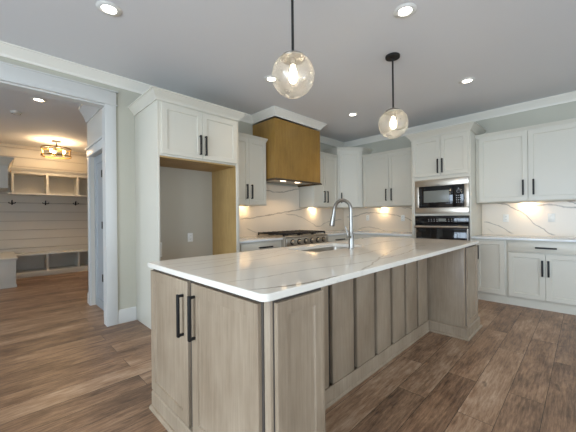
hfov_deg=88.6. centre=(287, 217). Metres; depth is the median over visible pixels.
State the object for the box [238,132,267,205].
upper cabinet
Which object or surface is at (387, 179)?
upper cabinet
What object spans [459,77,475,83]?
recessed light
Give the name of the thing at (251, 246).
base cabinet
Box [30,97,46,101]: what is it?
recessed light
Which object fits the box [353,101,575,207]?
wall
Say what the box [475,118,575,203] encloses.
upper cabinet
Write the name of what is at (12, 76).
trim
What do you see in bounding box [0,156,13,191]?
upper cabinet
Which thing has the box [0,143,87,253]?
wall
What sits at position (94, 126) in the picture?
wall
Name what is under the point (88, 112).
trim
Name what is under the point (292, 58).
pendant light
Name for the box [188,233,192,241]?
wall outlet
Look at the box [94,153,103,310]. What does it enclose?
door
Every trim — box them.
[0,40,575,146]
[0,61,117,326]
[78,104,100,122]
[85,136,103,305]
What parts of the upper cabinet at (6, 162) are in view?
crown moulding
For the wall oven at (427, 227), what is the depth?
4.57 m
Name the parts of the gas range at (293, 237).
control panel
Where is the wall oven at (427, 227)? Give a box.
[414,216,469,239]
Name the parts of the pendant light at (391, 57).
rod, bulb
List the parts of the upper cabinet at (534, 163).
door, handle, crown moulding, handle, door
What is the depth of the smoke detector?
4.45 m
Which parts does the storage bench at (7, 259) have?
skirting, seat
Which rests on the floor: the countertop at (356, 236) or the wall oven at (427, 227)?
the countertop at (356, 236)
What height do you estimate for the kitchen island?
0.904 m
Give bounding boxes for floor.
[0,271,575,431]
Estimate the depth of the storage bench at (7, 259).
5.31 m
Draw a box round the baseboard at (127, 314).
[118,306,136,323]
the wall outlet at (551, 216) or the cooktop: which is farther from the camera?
the cooktop
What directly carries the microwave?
in the tall cabinet at (449, 151)
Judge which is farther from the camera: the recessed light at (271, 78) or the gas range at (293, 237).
the gas range at (293, 237)
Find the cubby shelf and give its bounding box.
[7,167,87,197]
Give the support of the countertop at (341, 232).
on the base cabinet at (333, 238)
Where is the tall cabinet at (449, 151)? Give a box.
[405,121,485,239]
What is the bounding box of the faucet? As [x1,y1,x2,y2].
[329,199,354,248]
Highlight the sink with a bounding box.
[301,246,348,251]
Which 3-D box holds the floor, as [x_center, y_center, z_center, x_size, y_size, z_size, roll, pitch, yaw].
[-0.934,1.281,2.584,9.500,0.100,13.000,-1,0,-45]
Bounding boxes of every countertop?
[148,237,478,301]
[239,236,282,242]
[323,230,411,235]
[471,234,575,241]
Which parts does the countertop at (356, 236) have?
drawer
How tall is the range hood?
0.942 m
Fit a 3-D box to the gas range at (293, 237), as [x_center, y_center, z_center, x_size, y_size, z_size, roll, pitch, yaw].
[0.110,0.732,4.958,1.012,0.978,0.756,-1,0,-45]
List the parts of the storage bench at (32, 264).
seat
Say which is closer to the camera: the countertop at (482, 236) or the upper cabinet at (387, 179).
the countertop at (482, 236)
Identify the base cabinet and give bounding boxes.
[239,240,280,251]
[328,234,348,241]
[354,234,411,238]
[472,238,506,303]
[507,240,575,314]
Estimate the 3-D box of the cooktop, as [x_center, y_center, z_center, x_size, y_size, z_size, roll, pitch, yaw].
[0.082,0.303,4.982,1.012,0.024,0.687,-1,0,-45]
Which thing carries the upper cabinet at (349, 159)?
attached to the wall at (125, 120)
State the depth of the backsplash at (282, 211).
5.32 m
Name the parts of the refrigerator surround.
panel, door, panel, crown moulding, panel, handle, handle, door, panel, panel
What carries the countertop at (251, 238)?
on the base cabinet at (251, 246)
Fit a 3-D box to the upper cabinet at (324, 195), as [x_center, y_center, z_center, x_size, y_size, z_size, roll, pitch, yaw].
[0.597,-0.704,5.727,0.779,1.030,0.404,-1,0,-45]
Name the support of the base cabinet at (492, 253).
on the floor
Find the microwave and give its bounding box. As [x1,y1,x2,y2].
[415,177,468,213]
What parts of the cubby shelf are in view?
crown moulding, panel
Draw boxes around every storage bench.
[0,252,17,288]
[15,249,87,278]
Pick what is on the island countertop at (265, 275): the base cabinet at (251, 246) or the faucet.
the faucet
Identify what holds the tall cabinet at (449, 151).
on the floor
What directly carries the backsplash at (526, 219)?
attached to the wall at (564, 111)
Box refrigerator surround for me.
[128,86,246,328]
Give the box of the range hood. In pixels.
[253,118,321,186]
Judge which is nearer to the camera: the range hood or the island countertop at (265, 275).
the island countertop at (265, 275)
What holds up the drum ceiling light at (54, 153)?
attached to the ceiling
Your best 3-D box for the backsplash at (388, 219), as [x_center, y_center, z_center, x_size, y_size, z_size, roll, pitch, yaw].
[1.884,0.059,6.010,0.014,0.517,1.778,-1,0,-45]
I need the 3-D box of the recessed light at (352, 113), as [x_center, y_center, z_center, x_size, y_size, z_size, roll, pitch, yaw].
[1.039,-1.643,4.736,0.176,0.009,0.176,-1,0,-45]
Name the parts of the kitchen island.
skirting, door, handle, handle, door, panel, skirting, skirting, panel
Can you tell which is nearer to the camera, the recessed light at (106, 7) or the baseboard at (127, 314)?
the recessed light at (106, 7)
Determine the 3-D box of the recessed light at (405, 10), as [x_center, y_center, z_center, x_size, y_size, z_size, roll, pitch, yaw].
[0.933,-1.642,2.355,0.176,0.009,0.176,-1,0,-45]
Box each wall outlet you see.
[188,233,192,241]
[503,214,508,221]
[548,213,554,221]
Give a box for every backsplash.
[239,184,343,236]
[344,206,411,231]
[482,201,575,236]
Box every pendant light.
[272,0,314,97]
[378,52,408,138]
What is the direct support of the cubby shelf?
attached to the wall at (25, 215)
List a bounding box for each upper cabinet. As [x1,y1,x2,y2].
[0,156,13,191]
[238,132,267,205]
[299,151,337,207]
[322,147,372,207]
[362,147,411,206]
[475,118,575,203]
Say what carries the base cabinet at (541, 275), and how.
on the floor
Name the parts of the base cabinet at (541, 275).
door, drawer, handle, handle, handle, door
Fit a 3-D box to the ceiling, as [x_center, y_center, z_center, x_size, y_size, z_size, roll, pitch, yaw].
[-0.964,-1.678,2.584,9.500,0.100,13.000,-1,0,-45]
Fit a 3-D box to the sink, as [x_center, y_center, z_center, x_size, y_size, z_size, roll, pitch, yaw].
[0.366,0.413,2.778,0.770,0.191,0.410,-1,0,-45]
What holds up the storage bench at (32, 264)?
on the floor
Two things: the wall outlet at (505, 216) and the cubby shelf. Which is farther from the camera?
the cubby shelf
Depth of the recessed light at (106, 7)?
2.29 m
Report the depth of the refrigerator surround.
3.54 m
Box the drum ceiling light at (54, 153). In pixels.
[40,140,71,158]
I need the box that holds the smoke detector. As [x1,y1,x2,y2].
[10,110,21,114]
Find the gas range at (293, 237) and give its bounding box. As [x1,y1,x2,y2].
[257,230,327,246]
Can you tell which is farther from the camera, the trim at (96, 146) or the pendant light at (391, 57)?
the trim at (96, 146)
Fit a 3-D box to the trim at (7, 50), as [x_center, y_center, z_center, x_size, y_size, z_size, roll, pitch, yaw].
[0.743,-1.591,0.783,8.980,0.107,7.640,-1,0,-45]
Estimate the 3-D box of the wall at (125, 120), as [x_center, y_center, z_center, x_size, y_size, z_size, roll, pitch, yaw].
[-1.936,-0.189,3.577,9.100,2.860,0.120,-1,0,-45]
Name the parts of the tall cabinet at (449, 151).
door, crown moulding, door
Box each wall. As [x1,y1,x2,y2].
[0,56,335,309]
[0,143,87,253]
[87,109,101,304]
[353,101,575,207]
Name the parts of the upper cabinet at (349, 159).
crown moulding, door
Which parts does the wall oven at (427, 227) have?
handle, door, control panel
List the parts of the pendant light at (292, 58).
rod, bulb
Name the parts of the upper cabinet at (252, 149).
door, handle, crown moulding, door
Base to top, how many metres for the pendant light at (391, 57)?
0.840 m
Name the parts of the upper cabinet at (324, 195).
door, crown moulding, door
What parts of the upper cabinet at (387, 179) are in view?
door, crown moulding, door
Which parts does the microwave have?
door, control panel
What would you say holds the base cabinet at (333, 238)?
on the floor
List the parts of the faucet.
spout, lever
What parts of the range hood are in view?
moulding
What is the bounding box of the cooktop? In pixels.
[257,233,326,237]
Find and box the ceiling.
[0,0,575,152]
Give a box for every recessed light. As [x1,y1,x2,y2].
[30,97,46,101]
[96,0,121,15]
[264,75,278,81]
[347,112,357,115]
[393,3,416,17]
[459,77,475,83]
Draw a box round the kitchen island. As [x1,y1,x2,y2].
[149,245,481,431]

